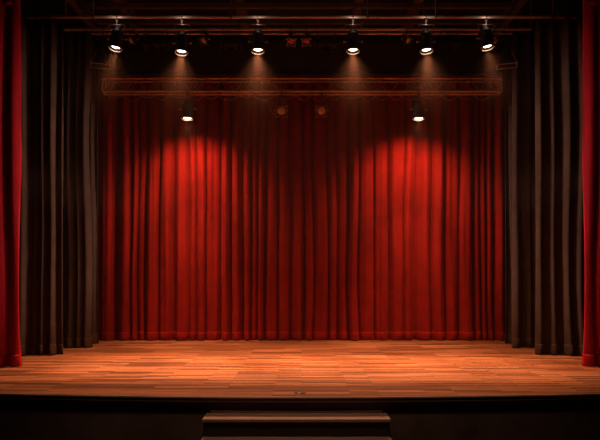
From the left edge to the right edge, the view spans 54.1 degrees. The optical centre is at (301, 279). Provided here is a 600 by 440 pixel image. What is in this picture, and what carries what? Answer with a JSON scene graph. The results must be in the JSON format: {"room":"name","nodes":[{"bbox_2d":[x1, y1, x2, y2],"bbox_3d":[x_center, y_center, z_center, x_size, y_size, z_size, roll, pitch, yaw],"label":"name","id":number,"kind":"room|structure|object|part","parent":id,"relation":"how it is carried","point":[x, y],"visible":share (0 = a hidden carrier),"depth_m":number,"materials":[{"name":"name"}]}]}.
{"room":"theater auditorium","nodes":[
{"label":"theater auditorium","id":0,"kind":"room"},
{"bbox_2d":[21,0,47,21],"bbox_3d":[-6.700,-2.140,12.350,0.200,9.160,7.500,0,0,0],"label":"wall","id":1,"kind":"structure","parent":0,"point":[27,8],"depth_m":14.21,"materials":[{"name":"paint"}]},
{"bbox_2d":[63,31,534,48],"bbox_3d":[0.000,-2.140,16.000,13.200,9.160,0.200,0,0,0],"label":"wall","id":2,"kind":"structure","parent":0,"point":[64,32],"depth_m":15.90,"materials":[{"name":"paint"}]},
{"bbox_2d":[67,0,106,40],"bbox_3d":[-5.350,-6.590,13.450,0.180,0.260,4.900,0,0,0],"label":"beam","id":3,"kind":"structure","parent":2,"relation":"attached to","point":[78,6],"depth_m":14.53,"materials":[{"name":"metal"}]},
{"bbox_2d":[113,0,145,38],"bbox_3d":[-4.270,-6.590,13.450,0.180,0.260,4.900,0,0,0],"label":"beam","id":4,"kind":"structure","parent":2,"relation":"attached to","point":[123,11],"depth_m":14.55,"materials":[{"name":"metal"}]},
{"bbox_2d":[63,0,532,34],"bbox_3d":[-0.079,-6.025,13.306,10.506,0.870,0.280,0,0,0],"label":"pipe","id":5,"kind":"object","parent":4,"relation":"hanging from","point":[111,28],"visible":0.94,"depth_m":13.19,"materials":[{"name":"metal"}]},
{"bbox_2d":[63,31,92,347],"bbox_3d":[-5.288,-2.032,13.252,1.075,7.116,0.259,0,0,0],"label":"curtain","id":6,"kind":"object","parent":5,"relation":"hanging from","point":[77,48],"visible":0.62,"depth_m":13.28,"materials":[{"name":"black fabric"}]},
{"bbox_2d":[90,27,110,69],"bbox_3d":[-4.446,-5.192,13.018,0.440,0.971,0.441,0,0,-18],"label":"light","id":7,"kind":"object","parent":5,"relation":"hanging from","point":[100,60],"visible":1,"depth_m":12.91,"materials":[{"name":"black metal"}]},
{"bbox_2d":[91,52,109,68],"bbox_3d":[-4.428,-4.857,12.961,0.420,0.286,0.300,0,0,-18],"label":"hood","id":8,"kind":"object","parent":7,"relation":"attached to","point":[100,60],"depth_m":12.89,"materials":[{"name":"black metal"}]},
{"bbox_2d":[127,27,139,46],"bbox_3d":[-3.774,-5.459,13.197,0.215,0.436,0.321,0,0,40],"label":"spotlight","id":9,"kind":"object","parent":5,"relation":"hanging from","point":[133,39],"visible":1,"depth_m":13.16,"materials":[{"name":"black metal"}]},
{"bbox_3d":[-3.826,-5.333,13.135,0.215,0.184,0.161,0,0,40],"label":"gel frame","id":10,"kind":"part","parent":9,"relation":"part of","materials":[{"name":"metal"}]},
{"bbox_2d":[197,27,210,46],"bbox_3d":[-2.169,-5.458,13.194,0.235,0.438,0.315,0,0,25],"label":"spotlight","id":11,"kind":"object","parent":5,"relation":"hanging from","point":[204,39],"visible":1,"depth_m":13.16,"materials":[{"name":"black metal"}]},
{"bbox_3d":[-2.199,-5.326,13.130,0.215,0.173,0.173,0,0,25],"label":"gel frame","id":12,"kind":"part","parent":11,"relation":"part of","materials":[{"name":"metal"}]},
{"bbox_2d":[286,27,296,46],"bbox_3d":[-0.234,-5.458,13.188,0.247,0.438,0.294,0,0,-10],"label":"spotlight","id":13,"kind":"object","parent":5,"relation":"hanging from","point":[291,40],"visible":1,"depth_m":13.16,"materials":[{"name":"black metal"}]},
{"bbox_3d":[-0.225,-5.313,13.138,0.215,0.148,0.193,0,0,-10],"label":"gel frame","id":14,"kind":"part","parent":13,"relation":"part of","materials":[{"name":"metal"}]},
{"bbox_2d":[100,35,503,76],"bbox_3d":[0.011,-5.171,13.490,9.272,0.969,0.162,0,0,0],"label":"curtain","id":15,"kind":"object","parent":5,"relation":"hanging from","point":[376,57],"visible":0.86,"depth_m":13.53,"materials":[{"name":"fabric"}]},
{"bbox_2d":[301,27,311,46],"bbox_3d":[0.110,-5.458,13.188,0.247,0.438,0.294,0,0,10],"label":"spotlight","id":16,"kind":"object","parent":5,"relation":"hanging from","point":[306,39],"visible":1,"depth_m":13.15,"materials":[{"name":"black metal"}]},
{"bbox_3d":[0.101,-5.313,13.138,0.215,0.148,0.193,0,0,10],"label":"gel frame","id":17,"kind":"part","parent":16,"relation":"part of","materials":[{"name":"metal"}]},
{"bbox_2d":[401,27,414,46],"bbox_3d":[2.360,-5.459,13.195,0.224,0.436,0.324,0,0,-32],"label":"spotlight","id":18,"kind":"object","parent":5,"relation":"hanging from","point":[405,38],"visible":1,"depth_m":13.16,"materials":[{"name":"black metal"}]},
{"bbox_3d":[2.399,-5.333,13.127,0.215,0.184,0.161,0,0,-30],"label":"gel frame","id":19,"kind":"part","parent":18,"relation":"part of","materials":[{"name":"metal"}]},
{"bbox_2d":[492,27,502,47],"bbox_3d":[4.316,-5.458,13.193,0.215,0.438,0.306,0,0,-40],"label":"spotlight","id":20,"kind":"object","parent":5,"relation":"hanging from","point":[495,42],"visible":0.56,"depth_m":13.16,"materials":[{"name":"black metal"}]},
{"bbox_2d":[496,27,517,69],"bbox_3d":[4.547,-5.192,13.019,0.440,0.971,0.442,0,0,18],"label":"light","id":21,"kind":"object","parent":5,"relation":"hanging from","point":[507,60],"visible":1,"depth_m":12.91,"materials":[{"name":"black metal"}]},
{"bbox_2d":[497,52,516,68],"bbox_3d":[4.529,-4.857,12.961,0.420,0.286,0.300,0,0,18],"label":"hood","id":22,"kind":"object","parent":21,"relation":"attached to","point":[507,60],"depth_m":12.89,"materials":[{"name":"black metal"}]},
{"bbox_2d":[512,31,535,347],"bbox_3d":[5.271,-2.032,13.252,1.063,7.117,0.246,0,0,0],"label":"curtain","id":23,"kind":"object","parent":5,"relation":"hanging from","point":[523,45],"visible":0.53,"depth_m":13.29,"materials":[{"name":"black fabric"}]},
{"bbox_2d":[97,19,501,24],"bbox_3d":[-0.050,-6.325,14.400,9.900,0.110,0.100,0,0,0],"label":"trim","id":24,"kind":"structure","parent":4,"relation":"attached to","point":[99,21],"depth_m":14.35,"materials":[{"name":"metal"}]},
{"bbox_2d":[87,3,511,8],"bbox_3d":[-0.050,-6.405,13.750,9.900,0.110,0.100,0,0,0],"label":"trim","id":25,"kind":"structure","parent":4,"relation":"attached to","point":[89,5],"depth_m":13.70,"materials":[{"name":"metal"}]},
{"bbox_2d":[102,9,501,94],"bbox_3d":[0.012,-5.419,13.830,9.350,2.083,0.272,0,0,0],"label":"lighting truss","id":26,"kind":"object","parent":4,"relation":"hanging from","point":[183,80],"visible":0.93,"depth_m":13.72,"materials":[{"name":"metal"}]},
{"bbox_3d":[-4.643,-4.555,13.830,0.040,0.343,0.260,0,0,0],"label":"frame","id":27,"kind":"part","parent":26,"relation":"part of","materials":[{"name":"metal"}]},
{"bbox_2d":[179,89,195,120],"bbox_3d":[-2.660,-4.103,13.720,0.334,0.714,0.288,0,0,40],"label":"spotlight","id":28,"kind":"object","parent":26,"relation":"hanging from","point":[187,109],"visible":1,"depth_m":13.65,"materials":[{"name":"black metal"}]},
{"bbox_2d":[266,89,287,117],"bbox_3d":[-0.570,-4.115,13.716,0.531,0.682,0.357,0,0,0],"label":"spotlight","id":29,"kind":"object","parent":26,"relation":"hanging from","point":[280,110],"visible":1,"depth_m":13.67,"materials":[{"name":"black metal"}]},
{"bbox_3d":[-0.467,-3.905,13.627,0.288,0.260,0.178,0,0,0],"label":"gel frame","id":30,"kind":"part","parent":29,"relation":"part of","materials":[{"name":"metal"}]},
{"bbox_2d":[109,95,495,101],"bbox_3d":[0.001,-4.299,13.929,9.188,0.157,0.037,0,0,0],"label":"power cable","id":31,"kind":"object","parent":26,"relation":"hanging from","point":[122,95],"visible":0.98,"depth_m":13.91,"materials":[{"name":"rubber"}]},
{"bbox_2d":[315,89,327,117],"bbox_3d":[0.467,-4.115,13.716,0.325,0.682,0.357,0,0,0],"label":"spotlight","id":32,"kind":"object","parent":26,"relation":"hanging from","point":[321,110],"visible":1,"depth_m":13.65,"materials":[{"name":"black metal"}]},
{"bbox_3d":[0.467,-3.905,13.627,0.288,0.260,0.178,0,0,0],"label":"gel frame","id":33,"kind":"part","parent":32,"relation":"part of","materials":[{"name":"metal"}]},
{"bbox_2d":[410,89,426,120],"bbox_3d":[2.730,-4.103,13.720,0.334,0.714,0.288,0,0,40],"label":"spotlight","id":34,"kind":"object","parent":26,"relation":"hanging from","point":[418,109],"visible":1,"depth_m":13.65,"materials":[{"name":"black metal"}]},
{"bbox_3d":[4.667,-4.555,13.830,0.040,0.343,0.260,0,0,0],"label":"frame","id":35,"kind":"part","parent":26,"relation":"part of","materials":[{"name":"metal"}]},
{"bbox_2d":[235,0,250,38],"bbox_3d":[-1.450,-6.590,13.450,0.180,0.260,4.900,0,0,0],"label":"trim","id":36,"kind":"structure","parent":2,"relation":"attached to","point":[240,11],"depth_m":14.31,"materials":[{"name":"metal"}]},
{"bbox_2d":[348,0,363,31],"bbox_3d":[1.350,-6.590,13.450,0.180,0.260,4.900,0,0,0],"label":"trim","id":37,"kind":"structure","parent":2,"relation":"attached to","point":[354,11],"depth_m":14.20,"materials":[{"name":"metal"}]},
{"bbox_2d":[400,0,422,35],"bbox_3d":[2.750,-6.590,13.450,0.180,0.260,4.900,0,0,0],"label":"trim","id":38,"kind":"structure","parent":2,"relation":"attached to","point":[410,11],"depth_m":14.31,"materials":[{"name":"metal"}]},
{"bbox_2d":[492,0,527,36],"bbox_3d":[5.150,-6.590,13.450,0.180,0.260,4.900,0,0,0],"label":"trim","id":39,"kind":"structure","parent":2,"relation":"attached to","point":[517,5],"depth_m":14.31,"materials":[{"name":"metal"}]},
{"bbox_2d":[21,0,582,18],"bbox_3d":[-0.010,-5.904,12.050,12.419,1.112,0.084,0,0,0],"label":"pipe","id":40,"kind":"object","parent":39,"relation":"hanging from","point":[93,16],"visible":1,"depth_m":12.03,"materials":[{"name":"metal"}]},
{"bbox_2d":[19,15,63,355],"bbox_3d":[-5.473,-1.955,11.959,1.211,6.962,0.333,0,0,-11],"label":"curtain","id":41,"kind":"object","parent":40,"relation":"hanging from","point":[41,204],"visible":0.62,"depth_m":11.96,"materials":[{"name":"black fabric"}]},
{"bbox_2d":[107,14,126,51],"bbox_3d":[-3.781,-5.076,12.050,0.341,0.743,0.278,0,0,-38],"label":"spotlight","id":42,"kind":"object","parent":40,"relation":"hanging from","point":[117,35],"visible":1,"depth_m":11.99,"materials":[{"name":"black metal"}]},
{"bbox_3d":[-3.805,-4.733,12.033,0.276,0.057,0.277,0,0,0],"label":"gel frame","id":43,"kind":"part","parent":42,"relation":"part of","materials":[{"name":"metal"}]},
{"bbox_2d":[172,14,191,55],"bbox_3d":[-2.449,-5.039,12.050,0.329,0.817,0.293,0,0,-41],"label":"spotlight","id":44,"kind":"object","parent":40,"relation":"hanging from","point":[181,43],"visible":1,"depth_m":11.99,"materials":[{"name":"black metal"}]},
{"bbox_2d":[248,14,267,54],"bbox_3d":[-0.891,-5.054,12.050,0.322,0.786,0.302,0,0,43],"label":"spotlight","id":45,"kind":"object","parent":40,"relation":"hanging from","point":[257,41],"visible":1,"depth_m":11.98,"materials":[{"name":"black metal"}]},
{"bbox_3d":[-0.891,-4.681,12.033,0.276,0.040,0.277,0,0,0],"label":"gel frame","id":46,"kind":"part","parent":45,"relation":"part of","materials":[{"name":"metal"}]},
{"bbox_2d":[343,14,362,54],"bbox_3d":[1.055,-5.054,12.050,0.322,0.786,0.302,0,0,43],"label":"spotlight","id":47,"kind":"object","parent":40,"relation":"hanging from","point":[352,41],"visible":1,"depth_m":11.98,"materials":[{"name":"black metal"}]},
{"bbox_3d":[1.055,-4.681,12.033,0.276,0.040,0.277,0,0,0],"label":"gel frame","id":48,"kind":"part","parent":47,"relation":"part of","materials":[{"name":"metal"}]},
{"bbox_2d":[416,14,435,54],"bbox_3d":[2.551,-5.054,12.050,0.329,0.787,0.293,0,0,41],"label":"spotlight","id":49,"kind":"object","parent":40,"relation":"hanging from","point":[425,37],"visible":1,"depth_m":11.98,"materials":[{"name":"black metal"}]},
{"bbox_3d":[2.558,-4.682,12.033,0.277,0.042,0.277,0,0,0],"label":"gel frame","id":50,"kind":"part","parent":49,"relation":"part of","materials":[{"name":"metal"}]},
{"bbox_2d":[476,14,495,50],"bbox_3d":[3.781,-5.086,12.050,0.341,0.723,0.278,0,0,38],"label":"spotlight","id":51,"kind":"object","parent":40,"relation":"hanging from","point":[485,34],"visible":1,"depth_m":11.99,"materials":[{"name":"black metal"}]},
{"bbox_3d":[3.805,-4.753,12.033,0.276,0.057,0.277,0,0,0],"label":"gel frame","id":52,"kind":"part","parent":51,"relation":"part of","materials":[{"name":"metal"}]},
{"bbox_3d":[-5.419,-6.113,14.120,1.161,0.693,0.046,0,0,0],"label":"pipe","id":53,"kind":"object","parent":2,"relation":"hanging from","visible":0},
{"bbox_2d":[91,38,98,343],"bbox_3d":[-5.295,-2.123,14.109,0.824,7.295,0.217,0,0,0],"label":"curtain","id":54,"kind":"object","parent":53,"relation":"hanging from","point":[94,111],"visible":0.2,"depth_m":14.13,"materials":[{"name":"black fabric"}]},
{"bbox_3d":[5.419,-6.113,14.120,1.161,0.693,0.046,0,0,0],"label":"pipe","id":55,"kind":"object","parent":2,"relation":"hanging from","visible":0},
{"bbox_2d":[505,39,511,343],"bbox_3d":[5.270,-2.123,14.099,0.799,7.295,0.248,0,0,0],"label":"curtain","id":56,"kind":"object","parent":55,"relation":"hanging from","point":[508,72],"visible":0.18,"depth_m":14.12,"materials":[{"name":"black fabric"}]},
{"bbox_2d":[0,339,599,396],"bbox_3d":[0.000,1.536,11.795,13.200,0.012,8.210,0,0,0],"label":"floor","id":57,"kind":"structure","parent":0,"point":[254,368],"depth_m":10.05,"materials":[{"name":"brown wood"}]},
{"bbox_2d":[0,0,21,366],"bbox_3d":[-5.405,-1.972,10.269,0.957,6.998,0.198,0,0,-19],"label":"curtain","id":58,"kind":"object","parent":57,"relation":"on","point":[10,10],"visible":1,"depth_m":10.37,"materials":[{"name":"fabric"}]},
{"bbox_2d":[97,69,505,340],"bbox_3d":[0.000,-1.986,14.937,12.106,7.026,0.439,0,0,0],"label":"stage curtain","id":59,"kind":"object","parent":57,"relation":"on","point":[235,221],"visible":0.84,"depth_m":14.94,"materials":[{"name":"red fabric"}]},
{"bbox_2d":[535,15,584,355],"bbox_3d":[5.442,-1.953,11.974,1.310,6.959,0.370,0,0,17],"label":"curtain","id":60,"kind":"object","parent":57,"relation":"on","point":[560,263],"visible":0.76,"depth_m":11.99,"materials":[{"name":"black fabric"}]},
{"bbox_2d":[581,0,599,366],"bbox_3d":[5.422,-1.972,10.271,0.958,6.996,0.201,0,0,21],"label":"curtain","id":61,"kind":"object","parent":57,"relation":"on","point":[590,50],"visible":1,"depth_m":10.38,"materials":[{"name":"fabric"}]},
{"bbox_2d":[0,399,599,439],"bbox_3d":[0.000,2.023,8.188,13.200,0.835,0.825,0,0,0],"label":"stage front","id":62,"kind":"structure","parent":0,"point":[20,419],"depth_m":7.87,"materials":[{"name":"paint"}]},
{"bbox_2d":[0,393,599,402],"bbox_3d":[0.000,1.574,8.148,13.200,0.063,0.904,0,0,0],"label":"trim","id":63,"kind":"structure","parent":62,"relation":"on","point":[263,400],"depth_m":7.75,"materials":[{"name":"brown wood"}]},
{"bbox_2d":[27,0,575,30],"bbox_3d":[0.000,-6.820,13.050,13.600,0.200,6.100,0,0,0],"label":"ceiling","id":64,"kind":"structure","parent":0,"point":[44,7],"depth_m":14.66,"materials":[{"name":"paint"}]},
{"bbox_2d":[556,0,582,21],"bbox_3d":[6.700,-2.140,12.350,0.200,9.160,7.500,0,0,0],"label":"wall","id":65,"kind":"structure","parent":0,"point":[576,8],"depth_m":14.16,"materials":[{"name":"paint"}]},
{"bbox_3d":[0.000,2.490,4.000,18.000,0.100,10.000,0,0,0],"label":"floor","id":66,"kind":"structure","parent":0,"visible":0},
{"bbox_2d":[201,411,391,439],"bbox_3d":[-0.063,2.083,7.285,2.378,0.715,0.970,0,0,0],"label":"steps","id":67,"kind":"structure","parent":66,"relation":"on","point":[217,425],"depth_m":7.44,"materials":[{"name":"brown wood"}]}
]}

